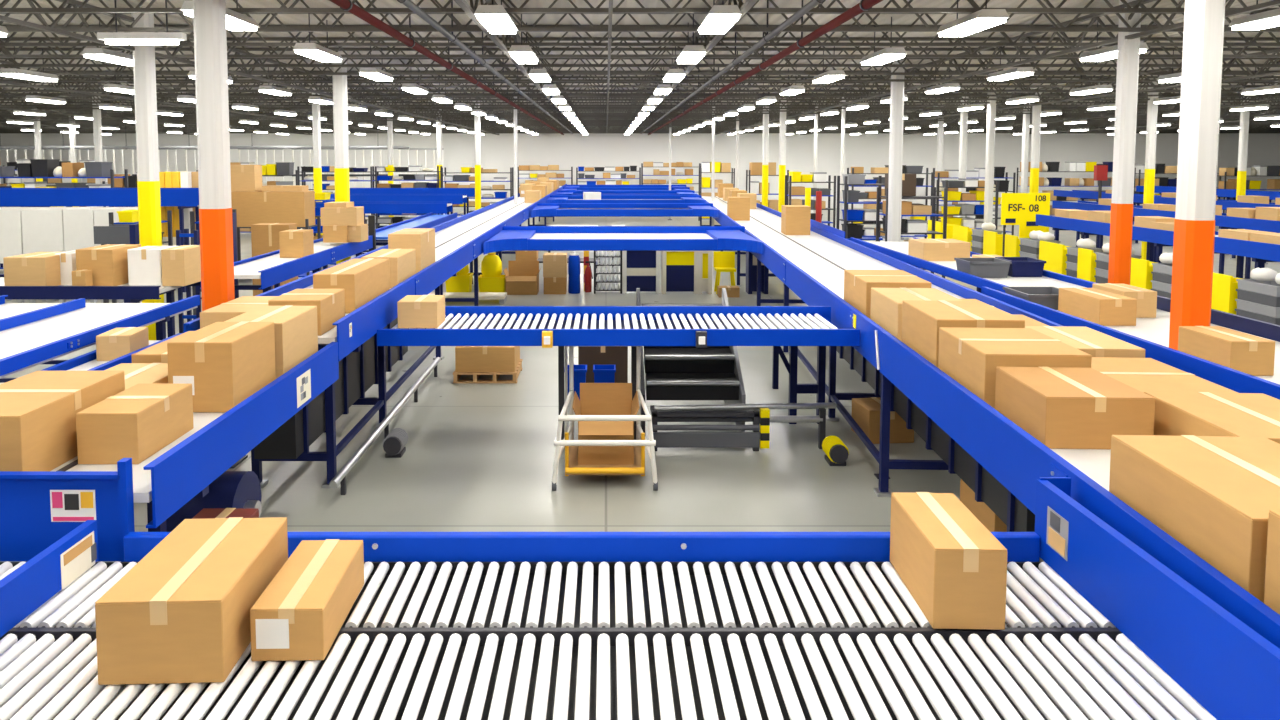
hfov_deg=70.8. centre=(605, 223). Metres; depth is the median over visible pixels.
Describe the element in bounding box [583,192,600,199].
carton
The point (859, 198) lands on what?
shelf
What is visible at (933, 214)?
shelf
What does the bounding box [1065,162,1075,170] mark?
lidded box
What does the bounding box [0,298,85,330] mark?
rail
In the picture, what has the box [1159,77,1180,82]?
diffuser
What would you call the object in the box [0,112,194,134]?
girder
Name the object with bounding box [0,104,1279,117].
joist
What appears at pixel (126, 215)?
plastic tray
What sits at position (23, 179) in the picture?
lidded box
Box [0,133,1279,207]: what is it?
wall
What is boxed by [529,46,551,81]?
ceiling light
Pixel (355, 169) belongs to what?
plastic tray
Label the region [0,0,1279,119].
ceiling
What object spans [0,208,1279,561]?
floor
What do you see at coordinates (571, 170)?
storage rack
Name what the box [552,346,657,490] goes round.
cart
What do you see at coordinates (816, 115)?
steel column
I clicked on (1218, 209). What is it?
carton
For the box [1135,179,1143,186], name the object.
carton
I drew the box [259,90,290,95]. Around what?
diffuser
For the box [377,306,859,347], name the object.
conveyor
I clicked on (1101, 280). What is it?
plastic tray
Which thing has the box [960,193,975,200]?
carton
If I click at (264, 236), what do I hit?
carton
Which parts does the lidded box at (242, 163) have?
lid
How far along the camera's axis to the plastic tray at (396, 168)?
35.69 m
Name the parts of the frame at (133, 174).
post, post, post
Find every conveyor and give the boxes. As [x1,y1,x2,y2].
[0,188,200,293]
[0,274,200,382]
[0,295,199,378]
[0,532,1121,646]
[0,633,1216,719]
[26,342,338,561]
[40,333,182,370]
[184,184,566,487]
[200,236,372,292]
[316,202,451,253]
[322,194,466,241]
[350,188,474,223]
[376,212,456,245]
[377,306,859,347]
[483,226,763,254]
[530,203,719,217]
[545,195,705,202]
[548,225,597,225]
[554,190,697,194]
[562,187,689,189]
[566,185,685,186]
[695,193,1279,648]
[850,237,1098,292]
[981,287,1279,399]
[1036,214,1279,278]
[1052,200,1279,278]
[1054,190,1279,263]
[1136,186,1279,202]
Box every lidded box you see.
[8,176,21,182]
[16,159,29,162]
[22,178,34,182]
[24,182,46,187]
[62,178,81,182]
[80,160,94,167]
[88,184,110,187]
[240,162,254,164]
[377,166,387,170]
[378,217,392,222]
[408,165,421,170]
[425,175,436,179]
[445,175,454,180]
[494,177,506,180]
[519,174,529,177]
[578,181,585,184]
[605,167,614,170]
[606,180,615,184]
[611,174,619,177]
[653,162,662,166]
[701,162,709,171]
[750,181,758,193]
[810,172,826,181]
[859,209,882,220]
[863,227,874,235]
[905,219,927,232]
[939,195,951,204]
[944,170,958,177]
[957,217,974,227]
[958,178,978,186]
[965,202,979,204]
[966,170,978,177]
[974,168,994,177]
[974,220,983,227]
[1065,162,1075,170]
[1076,162,1085,170]
[1135,164,1144,172]
[1235,166,1250,175]
[1253,166,1267,175]
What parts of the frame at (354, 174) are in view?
post, post, post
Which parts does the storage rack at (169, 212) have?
post, post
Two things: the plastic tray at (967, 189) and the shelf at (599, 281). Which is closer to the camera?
the shelf at (599, 281)
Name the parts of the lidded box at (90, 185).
lid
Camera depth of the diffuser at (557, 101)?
22.55 m
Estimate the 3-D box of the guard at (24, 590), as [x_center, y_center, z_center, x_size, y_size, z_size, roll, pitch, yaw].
[-2.430,1.573,3.255,0.049,0.200,2.030,0,4,0]
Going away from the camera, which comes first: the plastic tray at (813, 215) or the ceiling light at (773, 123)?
the plastic tray at (813, 215)
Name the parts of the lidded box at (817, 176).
lid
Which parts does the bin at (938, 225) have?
panel, panel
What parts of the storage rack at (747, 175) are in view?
post, post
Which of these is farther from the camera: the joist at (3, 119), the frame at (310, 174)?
the joist at (3, 119)
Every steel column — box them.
[33,116,42,181]
[69,116,78,206]
[92,97,103,206]
[131,7,163,339]
[193,0,247,468]
[312,88,322,234]
[332,51,350,263]
[387,116,393,224]
[436,109,441,187]
[474,101,480,209]
[514,97,517,203]
[668,119,671,219]
[711,107,714,225]
[736,114,738,187]
[762,104,768,206]
[778,100,786,211]
[813,101,817,212]
[839,97,845,229]
[887,59,904,241]
[935,112,943,219]
[958,97,967,216]
[984,87,996,222]
[1020,104,1029,192]
[1029,88,1041,192]
[1108,0,1140,284]
[1141,82,1157,259]
[1169,0,1224,349]
[1236,97,1249,199]
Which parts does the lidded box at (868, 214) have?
lid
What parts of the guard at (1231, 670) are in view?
return plate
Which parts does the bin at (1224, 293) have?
panel, panel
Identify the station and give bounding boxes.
[622,251,659,293]
[661,251,697,293]
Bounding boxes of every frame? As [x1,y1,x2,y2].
[0,149,17,185]
[24,149,69,184]
[78,149,123,206]
[131,149,176,175]
[185,149,196,171]
[238,149,283,183]
[291,149,333,191]
[349,149,387,216]
[398,148,443,216]
[772,346,825,423]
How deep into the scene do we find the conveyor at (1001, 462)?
7.15 m
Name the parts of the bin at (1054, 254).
panel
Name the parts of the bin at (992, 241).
panel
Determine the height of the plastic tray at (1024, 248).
0.146 m
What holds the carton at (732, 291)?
on the floor
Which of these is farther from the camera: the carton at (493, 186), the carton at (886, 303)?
the carton at (493, 186)
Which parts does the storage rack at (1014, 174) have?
post, post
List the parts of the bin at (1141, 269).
panel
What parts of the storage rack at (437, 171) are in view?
post, post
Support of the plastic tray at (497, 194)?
on the storage rack at (511, 172)
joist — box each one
[0,0,1279,12]
[0,0,1279,31]
[0,13,1279,45]
[0,25,1279,57]
[0,37,1279,66]
[0,48,1279,74]
[0,58,1279,81]
[0,67,1279,86]
[0,71,1279,91]
[0,76,1279,96]
[0,82,1279,99]
[0,87,1279,103]
[0,92,1279,106]
[0,97,1279,111]
[0,100,1279,113]
[0,104,1277,115]
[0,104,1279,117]
[0,107,1273,118]
[0,109,1279,120]
[0,112,1276,123]
[0,112,1279,122]
[0,114,1279,124]
[0,116,1275,125]
[0,119,1270,126]
[0,119,1279,127]
[0,128,1279,128]
[0,129,1279,129]
[0,130,1279,130]
[0,131,1279,131]
[0,132,1279,132]
[1,93,1279,108]
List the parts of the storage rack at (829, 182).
post, post, post, post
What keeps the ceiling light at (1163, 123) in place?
hanging from the joist at (65, 112)
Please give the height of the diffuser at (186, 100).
0.039 m
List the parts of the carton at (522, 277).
panel, panel, panel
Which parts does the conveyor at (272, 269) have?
rail, rail, splice plate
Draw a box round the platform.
[428,292,506,303]
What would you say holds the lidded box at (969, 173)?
on the storage rack at (1014, 174)
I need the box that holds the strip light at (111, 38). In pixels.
[97,0,186,44]
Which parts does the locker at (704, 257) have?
post, panel, panel, post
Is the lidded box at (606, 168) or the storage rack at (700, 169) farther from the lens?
the lidded box at (606, 168)
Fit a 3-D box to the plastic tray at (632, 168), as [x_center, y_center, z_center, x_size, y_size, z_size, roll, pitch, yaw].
[1.624,-3.304,53.400,0.422,0.302,0.549,0,4,0]
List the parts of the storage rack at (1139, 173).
post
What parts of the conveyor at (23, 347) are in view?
rail, splice plate, leg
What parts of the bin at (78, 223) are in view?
panel, panel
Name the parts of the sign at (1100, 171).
post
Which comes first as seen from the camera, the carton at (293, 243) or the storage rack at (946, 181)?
the carton at (293, 243)
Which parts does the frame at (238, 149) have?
post, post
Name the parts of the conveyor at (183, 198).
rail, rail, leg, leg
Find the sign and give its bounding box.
[1001,193,1049,256]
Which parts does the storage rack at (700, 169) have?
post, post, post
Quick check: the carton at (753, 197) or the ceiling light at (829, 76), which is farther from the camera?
the carton at (753, 197)
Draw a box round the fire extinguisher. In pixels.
[585,261,592,291]
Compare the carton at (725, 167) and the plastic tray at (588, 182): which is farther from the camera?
the plastic tray at (588, 182)
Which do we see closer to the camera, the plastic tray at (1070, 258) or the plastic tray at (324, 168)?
the plastic tray at (1070, 258)
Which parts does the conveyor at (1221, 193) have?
rail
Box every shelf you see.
[0,177,124,177]
[6,183,95,183]
[114,221,167,223]
[237,225,316,227]
[262,175,301,175]
[301,180,374,180]
[375,214,440,214]
[377,171,439,171]
[377,180,439,180]
[443,181,509,181]
[444,172,509,172]
[469,197,508,198]
[518,170,570,170]
[577,178,639,178]
[596,255,619,256]
[596,264,619,265]
[596,272,619,273]
[596,280,619,282]
[596,289,619,290]
[643,175,698,175]
[787,181,833,182]
[787,195,833,195]
[839,219,882,221]
[840,184,884,185]
[840,201,882,203]
[846,237,882,239]
[848,222,927,223]
[849,173,932,173]
[851,185,931,186]
[859,198,931,198]
[862,235,927,236]
[879,231,942,233]
[880,196,943,197]
[880,213,942,215]
[938,213,994,215]
[939,186,995,187]
[939,200,994,201]
[1018,171,1112,171]
[1028,186,1111,186]
[1050,200,1095,200]
[1136,173,1218,173]
[1235,189,1279,189]
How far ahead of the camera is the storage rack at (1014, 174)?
35.73 m
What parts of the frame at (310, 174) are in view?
post, post, post, post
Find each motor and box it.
[166,471,260,531]
[383,428,407,457]
[822,435,848,465]
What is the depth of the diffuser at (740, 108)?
26.13 m
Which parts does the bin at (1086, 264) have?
panel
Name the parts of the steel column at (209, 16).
plate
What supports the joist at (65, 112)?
attached to the ceiling
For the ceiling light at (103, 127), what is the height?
0.590 m
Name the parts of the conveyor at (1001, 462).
leg, leg, splice plate, leg, leg, splice plate, leg, rail, splice plate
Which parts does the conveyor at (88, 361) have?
rail, rail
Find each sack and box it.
[457,265,468,274]
[481,252,501,276]
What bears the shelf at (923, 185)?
attached to the storage rack at (925, 236)
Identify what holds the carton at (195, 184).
on the floor
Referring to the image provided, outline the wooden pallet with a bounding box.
[453,359,522,382]
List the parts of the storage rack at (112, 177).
post, post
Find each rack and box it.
[0,169,128,268]
[3,165,109,206]
[102,181,136,206]
[108,210,174,302]
[190,209,238,319]
[196,170,303,232]
[237,217,320,276]
[297,166,377,234]
[313,199,335,264]
[372,166,441,225]
[441,167,513,215]
[518,167,572,193]
[576,167,640,184]
[594,251,621,293]
[641,163,700,184]
[698,168,734,220]
[746,170,788,204]
[785,175,835,227]
[836,176,884,241]
[847,168,934,238]
[876,187,947,277]
[930,172,1015,234]
[936,180,998,229]
[1016,168,1135,200]
[1136,169,1220,198]
[1216,172,1279,212]
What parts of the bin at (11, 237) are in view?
panel, panel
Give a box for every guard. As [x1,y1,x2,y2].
[0,458,134,561]
[0,520,98,636]
[1035,477,1279,719]
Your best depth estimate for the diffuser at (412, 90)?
19.25 m
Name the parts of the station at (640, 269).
post, panel, panel, panel, post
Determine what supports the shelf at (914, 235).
attached to the storage rack at (925, 236)
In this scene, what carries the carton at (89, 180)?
on the storage rack at (4, 182)
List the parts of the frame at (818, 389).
post, post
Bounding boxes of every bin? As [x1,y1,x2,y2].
[0,207,47,302]
[21,207,87,302]
[63,207,113,302]
[94,207,137,302]
[445,273,472,291]
[478,275,505,291]
[564,365,586,399]
[593,365,615,382]
[928,220,952,238]
[953,224,973,251]
[983,230,1002,255]
[1004,234,1020,256]
[1039,241,1069,274]
[1077,248,1096,282]
[1130,257,1155,289]
[1211,272,1241,314]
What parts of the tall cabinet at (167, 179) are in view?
door, door, door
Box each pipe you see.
[0,116,409,148]
[329,0,563,134]
[329,357,440,494]
[397,0,572,133]
[606,0,612,132]
[641,0,824,133]
[648,0,882,134]
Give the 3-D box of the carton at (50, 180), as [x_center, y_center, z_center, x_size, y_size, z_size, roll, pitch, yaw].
[-25.248,-2.120,41.454,0.615,0.437,0.525,0,4,0]
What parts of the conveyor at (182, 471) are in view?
leg, rail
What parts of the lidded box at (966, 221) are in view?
lid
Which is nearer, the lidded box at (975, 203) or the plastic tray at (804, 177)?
the plastic tray at (804, 177)
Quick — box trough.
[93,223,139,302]
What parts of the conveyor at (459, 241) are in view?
leg, leg, rail, leg, splice plate, leg, leg, rail, leg, splice plate, leg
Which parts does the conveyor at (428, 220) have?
rail, rail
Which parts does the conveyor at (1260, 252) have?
leg, leg, leg, leg, leg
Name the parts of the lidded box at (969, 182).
lid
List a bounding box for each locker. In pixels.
[698,251,712,293]
[746,251,768,293]
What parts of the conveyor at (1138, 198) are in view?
rail, rail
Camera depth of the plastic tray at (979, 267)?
12.05 m
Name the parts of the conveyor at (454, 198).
rail, rail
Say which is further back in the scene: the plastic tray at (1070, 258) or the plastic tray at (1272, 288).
the plastic tray at (1070, 258)
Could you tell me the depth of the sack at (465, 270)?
20.17 m
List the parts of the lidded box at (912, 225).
lid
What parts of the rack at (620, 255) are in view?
post, post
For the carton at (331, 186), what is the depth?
34.73 m
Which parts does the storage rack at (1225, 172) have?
post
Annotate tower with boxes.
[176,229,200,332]
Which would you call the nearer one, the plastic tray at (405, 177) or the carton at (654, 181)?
the plastic tray at (405, 177)
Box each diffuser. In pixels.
[1,74,56,81]
[7,122,32,123]
[14,112,45,114]
[26,99,65,103]
[75,117,92,119]
[84,55,132,65]
[100,107,130,109]
[105,88,133,93]
[157,113,182,115]
[178,99,195,102]
[184,10,256,30]
[233,107,257,109]
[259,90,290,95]
[275,113,295,115]
[295,50,340,61]
[309,100,332,103]
[348,108,366,110]
[360,73,392,80]
[375,113,392,115]
[399,118,412,120]
[403,88,426,93]
[432,98,451,102]
[455,106,470,109]
[472,112,485,114]
[477,14,515,33]
[510,52,536,63]
[530,74,549,81]
[543,89,558,94]
[552,99,565,103]
[559,107,570,109]
[643,107,654,109]
[648,99,661,103]
[654,89,670,94]
[664,74,683,81]
[677,52,704,63]
[700,14,738,33]
[724,113,737,115]
[738,107,753,110]
[756,100,775,103]
[780,90,803,94]
[799,117,814,119]
[813,76,843,82]
[821,112,837,114]
[847,106,867,109]
[862,54,904,64]
[920,113,940,115]
[926,88,958,93]
[939,18,1005,36]
[958,107,983,110]
[988,73,1032,80]
[1006,99,1037,103]
[1041,113,1060,115]
[1070,89,1111,94]
[1081,49,1145,60]
[1087,107,1114,109]
[1154,99,1179,103]
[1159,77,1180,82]
[1230,107,1267,110]
[1232,16,1279,29]
[1242,89,1279,94]
[1254,117,1279,119]
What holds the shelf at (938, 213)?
attached to the storage rack at (946, 181)
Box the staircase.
[636,288,835,450]
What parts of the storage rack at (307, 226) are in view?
post, post, post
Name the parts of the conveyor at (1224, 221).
leg, leg, leg, rail, leg, rail, leg, leg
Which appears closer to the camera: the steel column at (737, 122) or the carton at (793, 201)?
the carton at (793, 201)
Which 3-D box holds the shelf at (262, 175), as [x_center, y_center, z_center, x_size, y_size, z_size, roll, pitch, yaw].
[-14.200,-1.943,35.953,3.860,0.030,0.640,0,4,0]
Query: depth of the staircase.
9.70 m
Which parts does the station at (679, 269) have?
post, panel, panel, post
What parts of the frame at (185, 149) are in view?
post, post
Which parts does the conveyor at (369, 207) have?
rail, rail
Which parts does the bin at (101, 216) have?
panel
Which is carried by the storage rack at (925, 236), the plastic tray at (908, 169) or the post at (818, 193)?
the plastic tray at (908, 169)
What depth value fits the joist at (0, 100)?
31.52 m
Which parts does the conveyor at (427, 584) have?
rail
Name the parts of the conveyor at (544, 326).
rail, rail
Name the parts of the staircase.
frame, leg, step panel, step panel, step panel, step panel, bed plate, frame, chrome rail, leg, chrome rail, leg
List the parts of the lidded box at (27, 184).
lid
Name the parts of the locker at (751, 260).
post, panel, panel, post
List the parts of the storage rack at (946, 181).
post, post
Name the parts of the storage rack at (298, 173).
post, post, post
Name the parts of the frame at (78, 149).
post, post, post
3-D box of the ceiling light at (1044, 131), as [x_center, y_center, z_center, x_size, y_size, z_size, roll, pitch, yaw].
[23.800,-5.209,48.452,0.340,0.590,1.200,0,4,0]
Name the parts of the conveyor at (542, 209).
rail, rail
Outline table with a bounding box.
[537,258,599,284]
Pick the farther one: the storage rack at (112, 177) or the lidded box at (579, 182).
the lidded box at (579, 182)
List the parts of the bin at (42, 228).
panel, panel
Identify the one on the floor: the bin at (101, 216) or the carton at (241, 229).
the bin at (101, 216)
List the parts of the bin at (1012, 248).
panel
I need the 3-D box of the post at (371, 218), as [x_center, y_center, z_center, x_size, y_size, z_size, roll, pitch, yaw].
[-4.654,0.777,17.951,0.200,1.900,0.200,0,4,0]
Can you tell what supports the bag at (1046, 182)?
on the storage rack at (1017, 168)
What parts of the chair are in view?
leg, leg, backrest, seat, leg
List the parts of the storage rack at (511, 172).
post, post, post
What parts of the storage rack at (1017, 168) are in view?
post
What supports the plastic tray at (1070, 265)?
on the plastic tray at (1072, 273)
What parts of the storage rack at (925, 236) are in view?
post, post, post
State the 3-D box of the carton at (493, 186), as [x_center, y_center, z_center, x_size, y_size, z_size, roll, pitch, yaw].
[-4.295,-1.476,35.986,0.436,0.173,0.525,0,4,0]
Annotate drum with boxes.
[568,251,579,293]
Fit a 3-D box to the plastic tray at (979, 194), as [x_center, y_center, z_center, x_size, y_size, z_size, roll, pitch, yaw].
[11.155,-0.851,27.008,0.305,0.277,0.549,0,4,0]
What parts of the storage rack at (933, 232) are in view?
post, post, post, post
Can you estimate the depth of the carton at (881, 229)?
33.85 m
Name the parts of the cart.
post, post, post, post, post, post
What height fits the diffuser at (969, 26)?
0.039 m
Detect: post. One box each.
[232,213,237,298]
[368,215,375,251]
[555,346,567,439]
[584,251,588,290]
[631,346,635,439]
[805,188,810,206]
[816,191,821,222]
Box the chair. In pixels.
[713,251,735,293]
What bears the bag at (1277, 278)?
on the plastic tray at (1272, 288)
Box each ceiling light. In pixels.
[0,25,9,36]
[0,46,59,81]
[6,116,33,123]
[13,100,45,114]
[21,128,41,130]
[25,84,66,103]
[56,114,79,126]
[74,115,101,119]
[82,17,132,65]
[99,93,131,109]
[101,125,119,128]
[103,77,133,93]
[123,112,134,122]
[157,100,183,115]
[164,123,184,125]
[167,130,182,132]
[176,77,195,102]
[180,0,258,30]
[187,71,232,82]
[229,127,243,130]
[231,88,258,109]
[239,119,258,123]
[254,130,267,132]
[258,67,292,95]
[270,123,286,126]
[274,100,296,115]
[293,13,342,61]
[296,125,310,128]
[308,82,332,103]
[308,115,326,119]
[348,93,367,110]
[358,46,393,80]
[358,123,372,126]
[375,110,392,115]
[378,125,386,128]
[394,128,405,130]
[398,109,413,120]
[401,62,427,93]
[417,120,430,123]
[432,82,452,102]
[454,87,471,109]
[458,127,467,131]
[471,100,485,114]
[474,0,517,33]
[485,107,497,119]
[496,114,507,122]
[505,122,513,125]
[508,14,538,63]
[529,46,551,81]
[542,67,559,94]
[551,77,565,103]
[558,88,570,109]
[564,110,574,115]
[568,107,577,119]
[571,109,580,123]
[632,109,641,123]
[635,104,644,119]
[638,100,649,115]
[642,104,654,109]
[647,77,661,103]
[653,63,671,94]
[663,46,685,81]
[676,14,706,63]
[695,123,704,126]
[697,0,741,33]
[703,109,713,123]
[712,115,724,119]
[724,97,737,115]
[737,88,754,110]
[755,82,776,103]
[769,119,779,125]
[779,68,805,94]
[786,114,795,122]
[799,107,814,119]
[812,46,845,82]
[820,100,838,114]
[825,116,837,128]
[845,114,856,126]
[846,92,868,109]
[860,17,906,64]
[863,119,880,123]
[865,130,877,132]
[880,88,907,102]
[905,116,919,128]
[919,110,941,115]
[924,62,960,93]
[929,123,946,126]
[936,0,1009,36]
[944,130,957,132]
[957,88,984,110]
[958,119,977,123]
[968,128,983,130]
[986,52,1034,80]
[995,126,1012,128]
[996,112,1015,119]
[1005,82,1039,103]
[1040,129,1056,132]
[1041,100,1061,115]
[1064,112,1086,123]
[1069,69,1112,94]
[1071,127,1088,130]
[1078,21,1148,60]
[1087,92,1114,109]
[1153,84,1180,103]
[1157,50,1181,82]
[1157,122,1170,125]
[1162,111,1179,115]
[1221,125,1239,128]
[1228,0,1279,29]
[1229,97,1268,110]
[1240,67,1279,94]
[1253,109,1279,119]
[1270,123,1279,126]
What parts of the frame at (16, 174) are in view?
post, post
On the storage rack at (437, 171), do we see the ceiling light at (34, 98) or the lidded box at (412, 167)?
the lidded box at (412, 167)
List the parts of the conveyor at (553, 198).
rail, rail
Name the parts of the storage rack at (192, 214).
post, post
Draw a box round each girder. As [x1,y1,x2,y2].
[0,0,498,134]
[0,60,411,134]
[0,93,312,134]
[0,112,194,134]
[454,0,582,134]
[630,0,757,133]
[715,0,1279,134]
[800,49,1279,134]
[903,92,1279,134]
[1011,107,1279,134]
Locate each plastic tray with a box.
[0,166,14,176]
[6,162,16,169]
[11,183,24,187]
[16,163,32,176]
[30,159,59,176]
[55,183,86,187]
[59,161,70,166]
[75,185,88,187]
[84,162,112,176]
[117,210,138,221]
[122,176,136,186]
[262,165,266,174]
[266,164,276,174]
[276,162,293,174]
[276,181,293,184]
[301,167,312,171]
[311,219,322,231]
[315,192,330,199]
[315,207,322,215]
[321,166,329,171]
[353,168,367,171]
[377,176,392,179]
[385,167,394,170]
[390,184,400,187]
[392,217,403,222]
[394,167,408,170]
[402,175,415,179]
[414,182,428,187]
[415,174,426,179]
[426,183,436,187]
[453,175,469,180]
[461,167,471,172]
[494,192,506,197]
[530,174,537,177]
[578,173,584,177]
[586,181,595,184]
[594,167,604,170]
[630,166,636,170]
[677,179,686,183]
[686,179,692,183]
[701,177,710,187]
[710,162,720,171]
[789,172,801,181]
[800,174,812,181]
[802,199,815,208]
[811,188,819,194]
[811,213,822,220]
[819,188,830,194]
[841,210,863,219]
[841,224,863,238]
[842,174,865,183]
[842,190,859,201]
[859,192,867,197]
[864,179,876,183]
[873,177,884,183]
[882,218,906,232]
[885,165,905,172]
[905,166,923,172]
[910,216,925,219]
[916,178,923,185]
[940,206,960,213]
[940,217,961,225]
[941,181,964,186]
[941,191,961,200]
[954,204,974,213]
[954,258,1011,277]
[966,188,975,190]
[969,191,984,200]
[971,235,983,242]
[971,241,982,247]
[971,246,982,253]
[972,229,1001,236]
[974,205,983,213]
[993,197,1000,204]
[994,167,1005,177]
[994,180,1008,190]
[995,257,1045,276]
[1003,287,1058,309]
[1019,238,1060,247]
[1019,245,1038,254]
[1019,251,1038,258]
[1046,162,1059,170]
[1047,178,1061,185]
[1056,196,1066,199]
[1065,269,1076,277]
[1066,247,1101,255]
[1066,254,1077,262]
[1066,261,1076,270]
[1085,162,1096,170]
[1094,275,1107,283]
[1095,252,1141,261]
[1095,260,1108,269]
[1095,268,1107,277]
[1098,178,1111,185]
[1103,162,1112,170]
[1151,272,1171,283]
[1151,280,1171,292]
[1151,289,1170,298]
[1152,263,1171,274]
[1155,164,1164,172]
[1155,177,1168,185]
[1167,179,1176,186]
[1228,167,1237,175]
[1235,299,1279,317]
[1235,309,1279,324]
[1236,279,1279,296]
[1236,289,1279,306]
[1246,180,1249,188]
[1249,181,1260,188]
[1267,166,1279,175]
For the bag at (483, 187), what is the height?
0.142 m
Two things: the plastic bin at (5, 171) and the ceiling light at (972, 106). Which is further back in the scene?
the ceiling light at (972, 106)
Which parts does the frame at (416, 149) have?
post, post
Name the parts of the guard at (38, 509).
corner post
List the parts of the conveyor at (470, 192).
rail, rail, leg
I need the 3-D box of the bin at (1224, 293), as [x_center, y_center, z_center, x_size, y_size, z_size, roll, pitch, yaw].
[9.690,1.389,13.934,0.520,1.250,0.600,0,4,0]
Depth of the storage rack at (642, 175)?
52.61 m
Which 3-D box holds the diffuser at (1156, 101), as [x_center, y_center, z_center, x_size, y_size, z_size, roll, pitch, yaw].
[14.400,-3.109,22.837,0.290,0.039,1.140,0,4,0]
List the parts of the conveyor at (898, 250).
rail, rail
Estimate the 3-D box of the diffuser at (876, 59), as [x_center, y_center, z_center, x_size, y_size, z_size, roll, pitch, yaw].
[4.100,-2.434,13.361,0.290,0.039,1.140,0,4,0]
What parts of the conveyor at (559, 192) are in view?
rail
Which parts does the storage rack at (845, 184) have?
post, post, post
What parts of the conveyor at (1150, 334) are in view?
rail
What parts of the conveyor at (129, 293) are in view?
rail, rail, leg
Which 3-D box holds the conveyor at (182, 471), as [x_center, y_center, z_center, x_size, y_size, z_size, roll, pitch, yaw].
[-2.873,1.832,6.015,1.293,1.490,3.060,0,4,0]
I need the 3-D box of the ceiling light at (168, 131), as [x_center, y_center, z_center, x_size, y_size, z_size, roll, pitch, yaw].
[-23.500,-5.252,49.051,0.340,0.590,1.200,0,4,0]
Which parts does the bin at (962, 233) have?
panel, panel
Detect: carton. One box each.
[0,371,124,470]
[3,252,60,285]
[48,178,61,182]
[55,250,75,284]
[62,163,83,176]
[72,270,92,285]
[76,244,140,285]
[76,384,193,463]
[87,178,95,182]
[95,517,287,684]
[96,327,148,360]
[104,363,167,389]
[108,174,129,186]
[127,246,176,284]
[132,331,193,362]
[161,245,200,285]
[167,321,275,411]
[180,172,192,287]
[191,172,198,229]
[192,508,258,518]
[200,296,277,328]
[224,305,317,378]
[230,162,240,164]
[230,165,262,190]
[231,191,314,226]
[240,228,250,231]
[250,539,363,660]
[251,223,297,295]
[262,185,308,190]
[267,181,276,184]
[268,289,344,335]
[279,229,313,257]
[313,258,389,312]
[320,206,363,225]
[323,225,348,242]
[324,201,353,207]
[326,185,334,188]
[348,224,367,241]
[361,249,415,287]
[377,183,391,187]
[388,228,434,272]
[397,295,444,327]
[401,183,414,187]
[445,183,458,187]
[455,346,519,371]
[457,185,469,187]
[469,201,474,205]
[470,168,482,172]
[481,202,489,205]
[482,169,496,172]
[492,185,504,188]
[503,261,540,294]
[516,251,537,260]
[519,165,529,169]
[520,184,534,196]
[525,190,540,202]
[529,181,541,184]
[530,165,539,169]
[532,185,546,197]
[537,177,548,181]
[540,166,547,169]
[540,182,552,194]
[543,253,566,276]
[544,277,566,293]
[545,173,556,177]
[546,180,558,190]
[548,165,558,169]
[560,180,565,185]
[572,383,639,464]
[578,346,627,382]
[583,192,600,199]
[585,167,593,170]
[597,181,604,184]
[603,173,609,177]
[615,167,622,170]
[616,180,621,184]
[643,162,652,166]
[643,179,650,183]
[651,179,657,183]
[653,169,658,174]
[658,180,665,183]
[659,171,668,174]
[676,162,682,166]
[683,162,691,166]
[685,169,692,174]
[701,192,714,195]
[710,180,722,187]
[717,285,739,296]
[718,183,732,197]
[720,163,730,171]
[723,188,738,200]
[727,197,749,220]
[729,190,746,196]
[737,193,756,208]
[749,162,761,174]
[759,182,769,193]
[768,162,775,174]
[768,200,778,210]
[781,205,810,234]
[791,186,804,194]
[791,199,801,204]
[814,201,825,208]
[844,270,931,317]
[851,167,863,172]
[851,397,913,443]
[863,204,875,208]
[866,192,876,197]
[870,288,961,341]
[871,167,887,172]
[874,228,884,235]
[883,201,911,214]
[885,174,915,195]
[890,492,1006,629]
[902,300,1024,367]
[908,239,969,260]
[912,205,931,214]
[935,171,948,177]
[938,327,1091,408]
[948,188,957,190]
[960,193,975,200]
[960,299,1009,313]
[960,479,1006,531]
[972,255,1002,257]
[978,181,984,186]
[995,367,1154,448]
[1011,314,1048,325]
[1025,326,1145,357]
[1039,177,1043,185]
[1042,190,1056,199]
[1050,205,1054,214]
[1055,209,1087,219]
[1058,287,1136,325]
[1065,178,1078,185]
[1066,197,1077,199]
[1082,178,1093,185]
[1088,211,1110,222]
[1091,357,1237,392]
[1092,283,1156,317]
[1098,199,1111,205]
[1109,435,1279,602]
[1134,216,1174,227]
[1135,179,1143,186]
[1143,204,1175,210]
[1145,392,1279,443]
[1150,222,1173,230]
[1161,193,1175,197]
[1164,166,1176,172]
[1178,326,1274,375]
[1215,205,1221,215]
[1218,181,1233,188]
[1218,229,1274,240]
[1219,168,1234,175]
[1227,208,1255,218]
[1228,179,1236,188]
[1237,195,1268,203]
[1250,233,1279,244]
[1255,207,1279,220]
[1264,510,1279,614]
[1267,179,1279,188]
[1275,198,1279,204]
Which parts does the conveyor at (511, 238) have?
rail, rail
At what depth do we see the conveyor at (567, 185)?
50.17 m
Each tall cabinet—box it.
[159,172,180,245]
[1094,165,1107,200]
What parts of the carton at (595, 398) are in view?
panel, panel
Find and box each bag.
[53,166,61,176]
[78,168,86,176]
[304,175,313,179]
[349,176,357,179]
[393,176,402,179]
[481,186,491,188]
[482,194,493,197]
[981,222,995,229]
[997,226,1006,230]
[1029,230,1041,238]
[1038,232,1054,240]
[1042,163,1047,170]
[1044,178,1048,185]
[1076,238,1095,247]
[1079,178,1083,185]
[1102,243,1108,252]
[1159,252,1172,262]
[1250,267,1277,280]
[1251,167,1256,175]
[1275,273,1279,283]
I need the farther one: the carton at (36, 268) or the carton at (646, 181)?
the carton at (646, 181)

